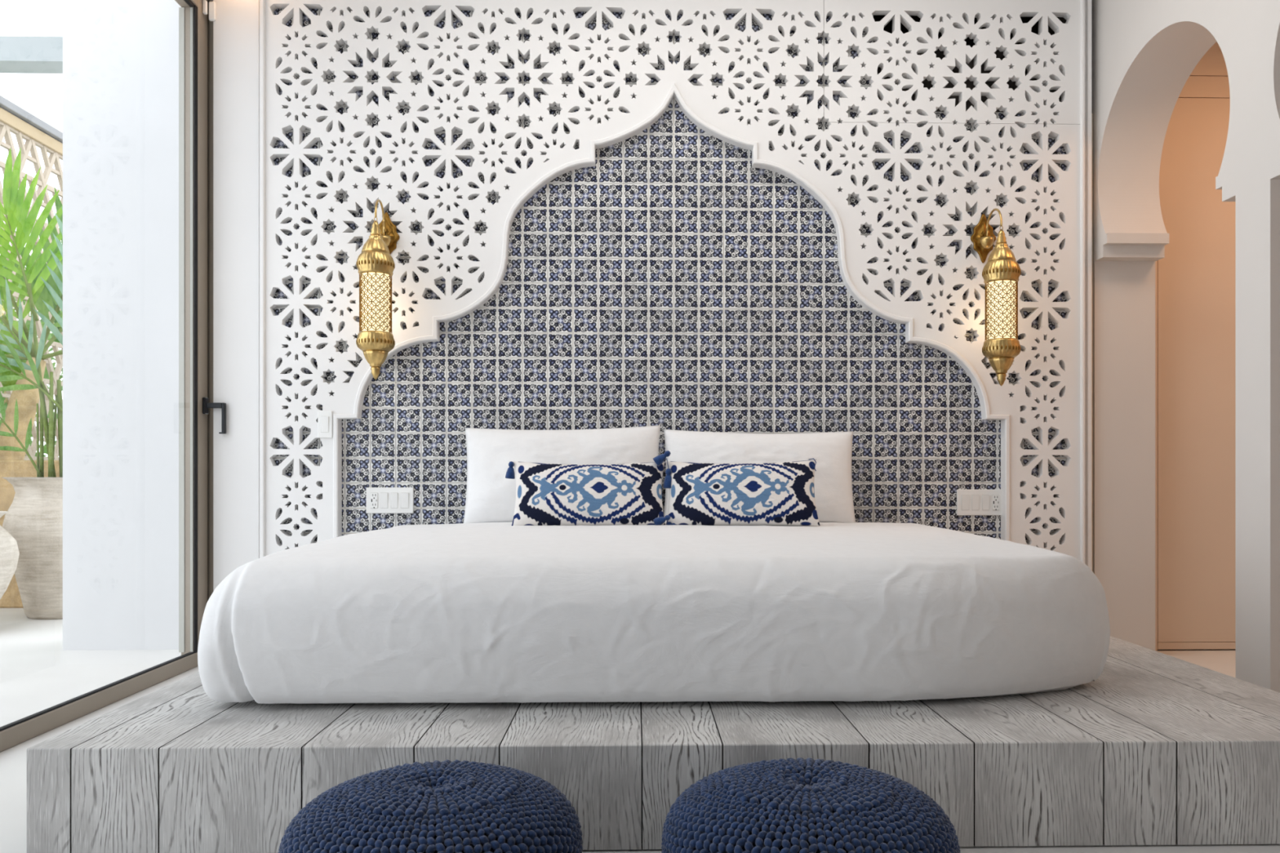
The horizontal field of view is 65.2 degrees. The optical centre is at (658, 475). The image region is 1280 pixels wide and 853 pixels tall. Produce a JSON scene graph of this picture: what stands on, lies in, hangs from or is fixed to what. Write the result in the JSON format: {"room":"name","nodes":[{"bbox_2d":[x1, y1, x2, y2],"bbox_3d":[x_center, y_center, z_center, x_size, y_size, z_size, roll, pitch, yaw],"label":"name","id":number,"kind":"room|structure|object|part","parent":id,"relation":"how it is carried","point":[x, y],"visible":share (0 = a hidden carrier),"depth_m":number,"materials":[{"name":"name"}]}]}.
{"room":"bedroom","nodes":[
{"label":"bedroom","id":0,"kind":"room"},
{"bbox_2d":[0,35,62,73],"bbox_3d":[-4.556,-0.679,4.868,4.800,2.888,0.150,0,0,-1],"label":"pergola beam","id":1,"kind":"structure","parent":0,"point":[18,54],"depth_m":4.83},
{"bbox_2d":[62,0,181,650],"bbox_3d":[-2.221,-1.020,4.508,0.734,3.650,0.320,0,0,-1],"label":"wall","id":2,"kind":"structure","parent":0,"point":[121,57],"depth_m":4.34,"materials":[{"name":"white paint"}]},
{"bbox_2d":[0,608,1279,852],"bbox_3d":[-2.759,0.815,5.035,12.400,0.120,16.000,0,0,-1],"label":"floor","id":3,"kind":"structure","parent":0,"point":[37,675],"depth_m":3.63,"materials":[{"name":"stone"}]},
{"bbox_2d":[0,511,19,599],"bbox_3d":[-3.370,0.466,4.772,0.543,0.582,0.543,0,0,-1],"label":"clay pot","id":4,"kind":"object","parent":3,"relation":"on","point":[9,550],"visible":1,"depth_m":4.80,"materials":[{"name":"ceramic"}]},
{"bbox_2d":[0,460,59,608],"bbox_3d":[-3.572,0.334,5.828,0.671,0.846,0.220,0,0,-1],"label":"wall","id":5,"kind":"structure","parent":3,"relation":"on","point":[11,598],"depth_m":5.71,"materials":[{"name":"beige stone"}]},
{"bbox_2d":[0,147,62,619],"bbox_3d":[-3.196,-0.530,5.343,1.818,2.573,0.738,0,0,-1],"label":"potted palm","id":6,"kind":"object","parent":3,"relation":"on","point":[34,517],"visible":0.49,"depth_m":5.34,"materials":[{"name":"plant"}]},
{"bbox_2d":[0,95,62,460],"bbox_3d":[-4.592,-0.926,7.286,0.160,3.363,5.715,0,0,-1],"label":"exterior wall","id":7,"kind":"structure","parent":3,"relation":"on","point":[15,119],"depth_m":7.34,"materials":[{"name":"pale beige wood"}]},
{"bbox_3d":[-4.583,-0.085,7.293,0.060,0.080,5.400,0,0,-1],"label":"rail","id":8,"kind":"part","parent":7,"relation":"part of","materials":[{"name":"beige"}]},
{"bbox_2d":[0,187,62,460],"bbox_3d":[-3.867,-0.615,5.857,2.747,2.785,1.655,0,0,-36],"label":"leaning palm","id":9,"kind":"object","parent":3,"relation":"on","point":[27,399],"visible":0.11,"depth_m":6.08,"materials":[{"name":"green plant"}]},
{"bbox_2d":[0,231,62,457],"bbox_3d":[-6.348,-0.783,9.733,2.087,3.099,2.084,0,0,-1],"label":"shrub","id":10,"kind":"object","parent":3,"relation":"on","point":[6,401],"visible":0.02,"depth_m":9.80,"materials":[{"name":"green plant"}]},
{"bbox_3d":[-6.360,-0.435,9.759,0.122,2.402,0.095,0,0,-20],"label":"stem","id":11,"kind":"part","parent":10,"relation":"part of","materials":[{"name":"green plant"}]},
{"bbox_2d":[277,759,582,852],"bbox_3d":[-0.379,0.635,1.696,0.502,0.244,0.502,0,0,25],"label":"knitted pouf","id":12,"kind":"object","parent":3,"relation":"on","point":[437,806],"visible":1,"depth_m":1.59,"materials":[{"name":"blue fabric"}]},
{"bbox_2d":[26,635,1279,852],"bbox_3d":[0.131,0.648,3.027,2.812,0.214,2.028,0,0,-1],"label":"platform","id":13,"kind":"object","parent":3,"relation":"on","point":[1160,748],"visible":0.5,"depth_m":2.03,"materials":[{"name":"grey wood"}]},
{"bbox_2d":[197,520,1110,703],"bbox_3d":[0.019,0.357,3.150,2.244,0.364,1.746,0,0,-1],"label":"bed","id":14,"kind":"object","parent":13,"relation":"on","point":[480,612],"visible":0.94,"depth_m":2.31,"materials":[{"name":"white fabric"}]},
{"bbox_2d":[463,425,660,523],"bbox_3d":[-0.374,-0.004,3.936,0.774,0.396,0.216,0,0,-6],"label":"pillow","id":15,"kind":"object","parent":14,"relation":"on","point":[491,497],"visible":0.5,"depth_m":3.88,"materials":[{"name":"white fabric"}]},
{"bbox_2d":[505,458,676,525],"bbox_3d":[-0.239,0.071,3.638,0.634,0.251,0.156,0,0,-6],"label":"lumbar cushion","id":16,"kind":"object","parent":14,"relation":"on","point":[547,494],"visible":0.97,"depth_m":3.59,"materials":[{"name":"fabric"}]},
{"bbox_2d":[653,450,820,525],"bbox_3d":[0.282,0.046,3.650,0.603,0.277,0.150,0,0,0],"label":"lumbar cushion","id":17,"kind":"object","parent":14,"relation":"on","point":[781,493],"visible":0.99,"depth_m":3.60,"materials":[{"name":"fabric"}]},
{"bbox_2d":[663,429,855,523],"bbox_3d":[0.398,0.005,3.952,0.760,0.384,0.205,0,0,2],"label":"pillow","id":18,"kind":"object","parent":14,"relation":"on","point":[832,451],"visible":0.54,"depth_m":3.91,"materials":[{"name":"white fabric"}]},
{"bbox_3d":[0.132,0.665,3.044,2.774,0.180,1.973,0,0,-1],"label":"support frame","id":19,"kind":"part","parent":13,"relation":"part of","materials":[{"name":"grey wood"}]},
{"bbox_2d":[661,757,960,852],"bbox_3d":[0.257,0.635,1.711,0.502,0.244,0.502,0,0,-36],"label":"knitted pouf","id":20,"kind":"object","parent":3,"relation":"on","point":[801,805],"visible":1,"depth_m":1.60,"materials":[{"name":"blue fabric"}]},
{"bbox_2d":[213,0,1093,591],"bbox_3d":[0.003,-0.720,4.195,3.596,2.950,0.250,0,0,-1],"label":"wall","id":21,"kind":"structure","parent":0,"point":[673,281],"depth_m":4.10,"materials":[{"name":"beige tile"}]},
{"bbox_2d":[366,487,413,513],"bbox_3d":[-1.091,0.100,4.067,0.191,0.106,0.016,0,0,-1],"label":"switch plate","id":22,"kind":"object","parent":21,"relation":"attached to","point":[379,500],"visible":1,"depth_m":4.06,"materials":[{"name":"white plastic"}]},
{"bbox_2d":[370,493,377,508],"bbox_3d":[-1.153,0.101,4.062,0.029,0.062,0.004,0,0,-1],"label":"outlet","id":23,"kind":"object","parent":22,"relation":"attached to","point":[374,496],"depth_m":4.06,"materials":[{"name":"white plastic"}]},
{"bbox_2d":[380,493,387,507],"bbox_3d":[-1.113,0.100,4.061,0.029,0.061,0.006,0,0,-1],"label":"rocker switch","id":24,"kind":"object","parent":22,"relation":"attached to","point":[384,496],"depth_m":4.06,"materials":[{"name":"white plastic"}]},
{"bbox_2d":[391,493,397,507],"bbox_3d":[-1.072,0.100,4.062,0.027,0.061,0.006,0,0,-1],"label":"rocker switch","id":25,"kind":"object","parent":22,"relation":"attached to","point":[393,495],"depth_m":4.06,"materials":[{"name":"white plastic"}]},
{"bbox_2d":[400,493,408,507],"bbox_3d":[-1.030,0.100,4.063,0.031,0.061,0.006,0,0,-1],"label":"rocker switch","id":26,"kind":"object","parent":22,"relation":"attached to","point":[404,496],"depth_m":4.06,"materials":[{"name":"white plastic"}]},
{"bbox_2d":[259,0,1091,569],"bbox_3d":[0.090,-0.720,4.072,3.375,2.950,0.060,0,0,-1],"label":"lattice screen","id":27,"kind":"object","parent":21,"relation":"attached to","point":[1060,61],"visible":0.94,"depth_m":4.06,"materials":[{"name":"white paint"}]},
{"bbox_2d":[317,410,332,437],"bbox_3d":[-1.338,-0.207,4.016,0.057,0.108,0.016,0,0,-1],"label":"switch plate","id":28,"kind":"object","parent":27,"relation":"attached to","point":[324,417],"visible":1,"depth_m":4.01,"materials":[{"name":"white plastic"}]},
{"bbox_2d":[320,416,328,431],"bbox_3d":[-1.338,-0.207,4.011,0.030,0.063,0.006,0,0,-1],"label":"rocker switch","id":29,"kind":"object","parent":28,"relation":"attached to","point":[324,420],"depth_m":4.01,"materials":[{"name":"white plastic"}]},
{"bbox_2d":[355,199,399,379],"bbox_3d":[-1.086,-0.724,3.898,0.144,0.710,0.262,0,0,-1],"label":"wall lantern","id":30,"kind":"object","parent":27,"relation":"attached to","point":[375,266],"visible":1,"depth_m":3.80,"materials":[{"name":"gold metal"}]},
{"bbox_3d":[-1.089,-1.014,3.912,0.008,0.130,0.153,0,0,-3],"label":"swan neck arm","id":31,"kind":"part","parent":30,"relation":"part of","materials":[{"name":"gold metal"}]},
{"bbox_3d":[-1.094,-0.962,4.022,0.105,0.203,0.014,0,0,-1],"label":"plate","id":32,"kind":"part","parent":30,"relation":"part of","materials":[{"name":"gold metal"}]},
{"bbox_3d":[0.065,-0.419,4.073,2.742,2.348,0.056,0,0,-1],"label":"arch molding","id":33,"kind":"part","parent":27,"relation":"part of","materials":[{"name":"white paint"}]},
{"bbox_3d":[1.206,-1.818,4.106,1.060,0.753,0.042,0,0,-1],"label":"access panel","id":34,"kind":"part","parent":27,"relation":"part of","materials":[{"name":"white paint"}]},
{"bbox_2d":[970,208,1021,386],"bbox_3d":[1.336,-0.710,3.955,0.144,0.722,0.262,0,0,-1],"label":"wall lantern","id":35,"kind":"object","parent":27,"relation":"attached to","point":[1001,273],"visible":1,"depth_m":3.86,"materials":[{"name":"gold metal"}]},
{"bbox_3d":[1.328,-0.970,4.079,0.105,0.203,0.014,0,0,-1],"label":"plate","id":36,"kind":"part","parent":35,"relation":"part of","materials":[{"name":"gold metal"}]},
{"bbox_3d":[1.333,-1.009,3.969,0.008,0.102,0.153,0,0,-3],"label":"swan neck arm","id":37,"kind":"part","parent":35,"relation":"part of","materials":[{"name":"gold metal"}]},
{"bbox_2d":[956,489,1001,515],"bbox_3d":[1.325,0.110,4.123,0.186,0.107,0.016,0,0,-1],"label":"switch plate","id":38,"kind":"object","parent":21,"relation":"attached to","point":[969,502],"visible":1,"depth_m":4.12,"materials":[{"name":"white plastic"}]},
{"bbox_2d":[961,494,969,510],"bbox_3d":[1.266,0.110,4.117,0.030,0.062,0.006,0,0,-1],"label":"rocker switch","id":39,"kind":"object","parent":38,"relation":"attached to","point":[965,498],"depth_m":4.12,"materials":[{"name":"white plastic"}]},
{"bbox_2d":[972,494,979,510],"bbox_3d":[1.308,0.110,4.118,0.028,0.062,0.006,0,0,-1],"label":"rocker switch","id":40,"kind":"object","parent":38,"relation":"attached to","point":[975,498],"depth_m":4.12,"materials":[{"name":"white plastic"}]},
{"bbox_2d":[982,494,989,510],"bbox_3d":[1.350,0.110,4.119,0.028,0.062,0.006,0,0,-1],"label":"rocker switch","id":41,"kind":"object","parent":38,"relation":"attached to","point":[985,498],"depth_m":4.12,"materials":[{"name":"white plastic"}]},
{"bbox_2d":[992,494,999,510],"bbox_3d":[1.392,0.110,4.122,0.026,0.063,0.004,0,0,-1],"label":"outlet","id":42,"kind":"object","parent":38,"relation":"attached to","point":[995,497],"depth_m":4.12,"materials":[{"name":"white plastic"}]},
{"bbox_2d":[1091,0,1279,693],"bbox_3d":[1.994,-0.720,1.626,0.254,2.950,5.360,0,0,-1],"label":"wall","id":43,"kind":"structure","parent":0,"point":[1144,53],"depth_m":3.86,"materials":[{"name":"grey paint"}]},
{"bbox_2d":[1202,648,1235,649],"bbox_3d":[2.679,-0.720,4.438,1.555,2.950,0.170,0,0,-1],"label":"wall","id":44,"kind":"structure","parent":0,"point":[1202,649],"depth_m":4.35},
{"bbox_2d":[1155,41,1235,650],"bbox_3d":[2.658,-0.720,4.338,1.201,2.950,0.030,0,0,-1],"label":"door","id":45,"kind":"structure","parent":44,"relation":"in","point":[1195,279],"depth_m":4.32,"materials":[{"name":"paint"}]},
{"bbox_3d":[2.105,-0.720,4.325,0.094,2.950,0.030,0,0,-1],"label":"panel","id":46,"kind":"part","parent":45,"relation":"part of","materials":[{"name":"paint"}]},
{"bbox_3d":[2.707,-1.680,4.339,1.105,0.092,0.030,0,0,-1],"label":"panel","id":47,"kind":"part","parent":45,"relation":"part of","materials":[{"name":"paint"}]},
{"bbox_3d":[2.707,-1.962,4.339,1.105,0.466,0.030,0,0,-1],"label":"panel","id":48,"kind":"part","parent":45,"relation":"part of","materials":[{"name":"paint"}]},
{"bbox_3d":[-1.863,-0.720,1.456,0.200,2.950,5.200,0,0,-1],"label":"wall","id":49,"kind":"structure","parent":0,"visible":0},
{"bbox_2d":[0,0,226,752],"bbox_3d":[-1.780,-0.615,1.893,0.186,2.740,4.470,0,0,-1],"label":"door","id":50,"kind":"structure","parent":49,"relation":"in","point":[196,404],"depth_m":3.96,"materials":[{"name":"black metal"}]},
{"bbox_3d":[-1.782,0.727,1.811,0.022,0.056,4.307,0,0,-1],"label":"rail","id":51,"kind":"part","parent":50,"relation":"part of","materials":[{"name":"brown metal"}]},
{"bbox_3d":[-1.806,-1.901,1.811,0.070,0.088,4.307,0,0,-1],"label":"rail","id":52,"kind":"part","parent":50,"relation":"part of","materials":[{"name":"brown metal"}]},
{"bbox_3d":[-1.816,-0.281,4.011,0.014,0.066,0.032,0,0,-1],"label":"handle","id":53,"kind":"part","parent":50,"relation":"part of","materials":[{"name":"black metal"}]},
{"bbox_2d":[202,0,216,21],"bbox_3d":[-1.802,-1.867,4.013,0.049,0.076,0.022,0,0,-32],"label":"sensor","id":54,"kind":"object","parent":50,"relation":"attached to","point":[212,5],"visible":1,"depth_m":4.01,"materials":[{"name":"white plastic"}]},
{"bbox_3d":[-1.774,-0.231,4.012,0.074,0.124,0.020,0,0,-1],"label":"lever","id":55,"kind":"part","parent":50,"relation":"part of","materials":[{"name":"black metal"}]}
]}

